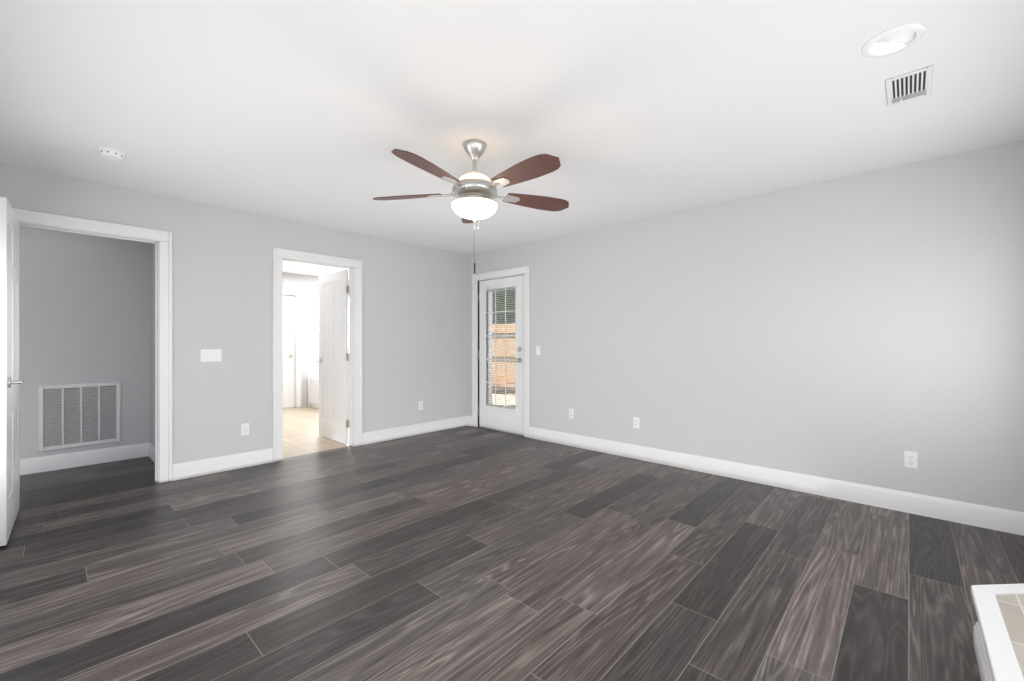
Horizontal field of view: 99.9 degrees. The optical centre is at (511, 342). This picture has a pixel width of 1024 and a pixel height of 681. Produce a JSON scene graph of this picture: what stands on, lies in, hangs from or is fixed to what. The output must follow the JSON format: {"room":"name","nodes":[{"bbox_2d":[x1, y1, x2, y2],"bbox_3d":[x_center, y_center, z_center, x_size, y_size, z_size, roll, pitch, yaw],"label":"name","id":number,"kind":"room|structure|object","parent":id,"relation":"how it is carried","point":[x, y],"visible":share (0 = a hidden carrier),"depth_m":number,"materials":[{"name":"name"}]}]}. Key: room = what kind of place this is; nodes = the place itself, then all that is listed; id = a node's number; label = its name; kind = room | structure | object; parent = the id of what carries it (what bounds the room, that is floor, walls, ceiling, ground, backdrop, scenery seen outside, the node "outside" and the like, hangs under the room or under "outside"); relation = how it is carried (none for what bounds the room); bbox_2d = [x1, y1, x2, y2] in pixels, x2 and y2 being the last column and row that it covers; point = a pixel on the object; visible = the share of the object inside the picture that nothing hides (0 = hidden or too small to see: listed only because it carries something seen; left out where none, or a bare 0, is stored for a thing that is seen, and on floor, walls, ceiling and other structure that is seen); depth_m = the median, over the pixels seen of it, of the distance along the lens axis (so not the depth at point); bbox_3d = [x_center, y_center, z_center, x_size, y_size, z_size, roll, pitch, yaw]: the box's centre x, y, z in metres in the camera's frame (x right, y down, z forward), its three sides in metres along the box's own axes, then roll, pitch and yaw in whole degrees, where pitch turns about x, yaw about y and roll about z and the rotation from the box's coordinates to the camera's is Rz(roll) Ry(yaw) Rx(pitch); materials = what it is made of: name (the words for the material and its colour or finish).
{"room":"empty bedroom","nodes":[
{"label":"empty bedroom","id":0,"kind":"room"},
{"bbox_2d":[20,226,147,458],"bbox_3d":[-4.532,-0.030,3.801,0.115,2.440,2.270,0,0,43],"label":"wall","id":1,"kind":"structure","parent":0,"point":[87,309],"depth_m":4.14,"materials":[{"name":"paint"}]},
{"bbox_2d":[38,382,120,451],"bbox_3d":[-4.137,0.700,4.131,0.016,0.600,0.560,0,0,43],"label":"air vent","id":2,"kind":"object","parent":1,"relation":"in","point":[73,415],"visible":1,"depth_m":4.12,"materials":[{"name":"metal"}]},
{"bbox_2d":[20,443,147,474],"bbox_3d":[-4.483,1.120,3.756,0.015,0.140,2.040,0,0,43],"label":"baseboard","id":3,"kind":"structure","parent":1,"relation":"attached to","point":[90,457],"depth_m":4.13,"materials":[{"name":"white wood"}]},
{"bbox_2d":[148,243,154,446],"bbox_3d":[-3.358,-0.030,4.184,1.080,2.440,0.115,0,0,43],"label":"wall","id":4,"kind":"structure","parent":0,"point":[151,247],"depth_m":4.45,"materials":[{"name":"paint"}]},
{"bbox_2d":[148,442,154,462],"bbox_3d":[-3.388,1.120,4.124,1.045,0.140,0.015,0,0,43],"label":"baseboard","id":5,"kind":"structure","parent":4,"relation":"attached to","point":[151,449],"depth_m":4.36,"materials":[{"name":"white wood"}]},
{"bbox_2d":[0,163,466,463],"bbox_3d":[-2.215,-0.030,4.541,0.115,2.440,4.740,0,0,43],"label":"wall","id":6,"kind":"structure","parent":0,"point":[414,325],"depth_m":4.14,"materials":[{"name":"paint"}]},
{"bbox_2d":[0,197,23,545],"bbox_3d":[-3.238,0.169,2.760,0.807,2.018,0.152,0,0,43],"label":"door","id":7,"kind":"structure","parent":6,"relation":"in","point":[10,382],"depth_m":2.60,"materials":[{"name":"white wood"}]},
{"bbox_2d":[12,208,172,482],"bbox_3d":[-3.299,0.122,3.367,0.163,2.135,0.995,0,0,43],"label":"door frame","id":8,"kind":"structure","parent":6,"relation":"attached to","point":[162,240],"depth_m":3.63,"materials":[{"name":"white wood"}]},
{"bbox_2d":[200,349,221,361],"bbox_3d":[-2.723,0.120,3.894,0.017,0.114,0.162,0,0,43],"label":"light switch","id":9,"kind":"object","parent":6,"relation":"attached to","point":[210,355],"visible":1,"depth_m":3.89,"materials":[{"name":"plastic"}]},
{"bbox_2d":[173,448,272,480],"bbox_3d":[-2.646,1.120,3.979,0.015,0.140,0.790,0,0,43],"label":"baseboard","id":10,"kind":"structure","parent":6,"relation":"attached to","point":[185,470],"depth_m":3.95,"materials":[{"name":"white wood"}]},
{"bbox_2d":[241,423,248,435],"bbox_3d":[-2.541,0.830,4.097,0.009,0.114,0.070,0,0,43],"label":"electrical outlet","id":11,"kind":"object","parent":6,"relation":"attached to","point":[244,428],"visible":1,"depth_m":4.09,"materials":[{"name":"plastic"}]},
{"bbox_2d":[272,247,361,461],"bbox_3d":[-2.103,0.122,4.662,0.163,2.135,0.950,0,0,43],"label":"door frame","id":12,"kind":"structure","parent":6,"relation":"attached to","point":[281,255],"depth_m":4.61,"materials":[{"name":"white wood"}]},
{"bbox_2d":[316,269,348,443],"bbox_3d":[-2.172,0.169,5.228,0.762,2.018,0.150,0,0,43],"label":"door","id":13,"kind":"structure","parent":6,"relation":"in","point":[333,356],"depth_m":5.18,"materials":[{"name":"white wood"}]},
{"bbox_2d":[362,416,471,444],"bbox_3d":[-1.176,1.120,5.553,0.040,0.140,1.615,0,0,43],"label":"baseboard","id":14,"kind":"structure","parent":6,"relation":"attached to","point":[371,437],"depth_m":5.49,"materials":[{"name":"white wood"}]},
{"bbox_2d":[419,401,422,409],"bbox_3d":[-1.181,0.820,5.570,0.009,0.114,0.070,0,0,43],"label":"electrical outlet","id":15,"kind":"object","parent":6,"relation":"attached to","point":[420,405],"visible":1,"depth_m":5.57,"materials":[{"name":"plastic"}]},
{"bbox_2d":[283,272,348,406],"bbox_3d":[-4.102,-0.030,7.731,0.115,2.440,3.630,0,0,43],"label":"wall","id":16,"kind":"structure","parent":0,"point":[307,286],"depth_m":7.97,"materials":[{"name":"paint"}]},
{"bbox_2d":[283,295,294,407],"bbox_3d":[-4.232,0.169,7.575,0.149,2.018,0.763,0,0,43],"label":"door","id":17,"kind":"structure","parent":16,"relation":"in","point":[288,351],"depth_m":7.76,"materials":[{"name":"white wood"}]},
{"bbox_2d":[283,289,300,407],"bbox_3d":[-4.229,0.122,7.576,0.140,2.135,0.950,0,0,43],"label":"door frame","id":18,"kind":"structure","parent":16,"relation":"attached to","point":[296,294],"depth_m":7.83,"materials":[{"name":"white wood"}]},
{"bbox_2d":[0,406,1023,680],"bbox_3d":[-1.933,1.190,4.029,9.755,0.001,6.130,0,0,43],"label":"floor","id":19,"kind":"structure","parent":0,"point":[466,554],"depth_m":2.21,"materials":[{"name":"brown wood"}]},
{"bbox_2d":[307,375,348,408],"bbox_3d":[-3.104,0.864,8.213,0.674,0.653,1.314,0,0,43],"label":"bathtub","id":20,"kind":"object","parent":19,"relation":"on","point":[312,392],"visible":0.15,"depth_m":7.79,"materials":[{"name":"plastic"}]},
{"bbox_2d":[971,584,1023,680],"bbox_3d":[1.507,1.073,1.059,0.418,0.235,2.196,0,0,43],"label":"hearth","id":21,"kind":"object","parent":19,"relation":"on","point":[998,635],"visible":1,"depth_m":1.47,"materials":[{"name":"tile"}]},
{"bbox_2d":[0,0,1023,278],"bbox_3d":[-1.933,-1.300,4.029,9.755,0.100,6.130,0,0,43],"label":"ceiling","id":22,"kind":"structure","parent":0,"point":[314,112],"depth_m":2.21,"materials":[{"name":"paint"}]},
{"bbox_2d":[97,147,124,160],"bbox_3d":[-2.633,-1.230,2.824,0.136,0.040,0.136,0,0,43],"label":"smoke detector","id":23,"kind":"object","parent":22,"relation":"attached to","point":[111,154],"visible":1,"depth_m":2.79,"materials":[{"name":"plastic"}]},
{"bbox_2d":[373,139,568,273],"bbox_3d":[-0.210,-0.843,2.676,1.294,0.815,1.327,0,0,43],"label":"ceiling fan","id":24,"kind":"object","parent":22,"relation":"hanging from","point":[474,192],"visible":1,"depth_m":2.62,"materials":[{"name":"brown wood"}]},
{"bbox_2d":[861,23,925,57],"bbox_3d":[1.577,-1.269,1.783,0.200,0.105,0.200,0,0,43],"label":"recessed light","id":25,"kind":"object","parent":22,"relation":"in","point":[904,36],"visible":0.88,"depth_m":1.74,"materials":[{"name":"plastic"}]},
{"bbox_2d":[885,65,932,105],"bbox_3d":[1.940,-1.242,2.102,0.164,0.015,0.300,0,0,43],"label":"ceiling vent","id":26,"kind":"object","parent":22,"relation":"in","point":[912,85],"visible":1,"depth_m":2.09,"materials":[{"name":"metal"}]},
{"bbox_2d":[467,140,1023,511],"bbox_3d":[1.370,-0.030,4.379,5.375,2.440,0.115,0,0,43],"label":"wall","id":27,"kind":"structure","parent":0,"point":[866,328],"depth_m":3.38,"materials":[{"name":"paint"}]},
{"bbox_2d":[472,266,529,437],"bbox_3d":[-0.121,0.117,5.760,1.050,2.145,0.169,0,0,43],"label":"door frame","id":28,"kind":"structure","parent":27,"relation":"attached to","point":[506,273],"depth_m":5.68,"materials":[{"name":"white wood"}]},
{"bbox_2d":[479,275,523,434],"bbox_3d":[-0.142,0.163,5.743,0.828,2.026,0.197,0,0,43],"label":"door","id":29,"kind":"structure","parent":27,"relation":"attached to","point":[501,354],"depth_m":5.71,"materials":[{"name":"white wood"}]},
{"bbox_2d":[536,346,540,354],"bbox_3d":[0.318,0.100,5.260,0.070,0.114,0.017,0,0,43],"label":"light switch","id":30,"kind":"object","parent":27,"relation":"attached to","point":[538,350],"visible":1,"depth_m":5.26,"materials":[{"name":"plastic"}]},
{"bbox_2d":[569,409,573,418],"bbox_3d":[0.680,0.820,4.932,0.070,0.114,0.009,0,0,43],"label":"electrical outlet","id":31,"kind":"object","parent":27,"relation":"attached to","point":[571,413],"visible":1,"depth_m":4.92,"materials":[{"name":"plastic"}]},
{"bbox_2d":[633,417,639,427],"bbox_3d":[1.269,0.820,4.388,0.070,0.114,0.009,0,0,43],"label":"electrical outlet","id":32,"kind":"object","parent":27,"relation":"attached to","point":[636,422],"visible":1,"depth_m":4.38,"materials":[{"name":"plastic"}]},
{"bbox_2d":[529,427,1023,535],"bbox_3d":[1.718,1.120,3.970,4.080,0.140,0.015,0,0,43],"label":"baseboard","id":33,"kind":"structure","parent":27,"relation":"attached to","point":[994,518],"depth_m":3.35,"materials":[{"name":"white wood"}]},
{"bbox_2d":[904,451,917,468],"bbox_3d":[2.779,0.820,2.995,0.070,0.114,0.009,0,0,43],"label":"electrical outlet","id":34,"kind":"object","parent":27,"relation":"attached to","point":[910,459],"visible":1,"depth_m":2.99,"materials":[{"name":"plastic"}]}
]}

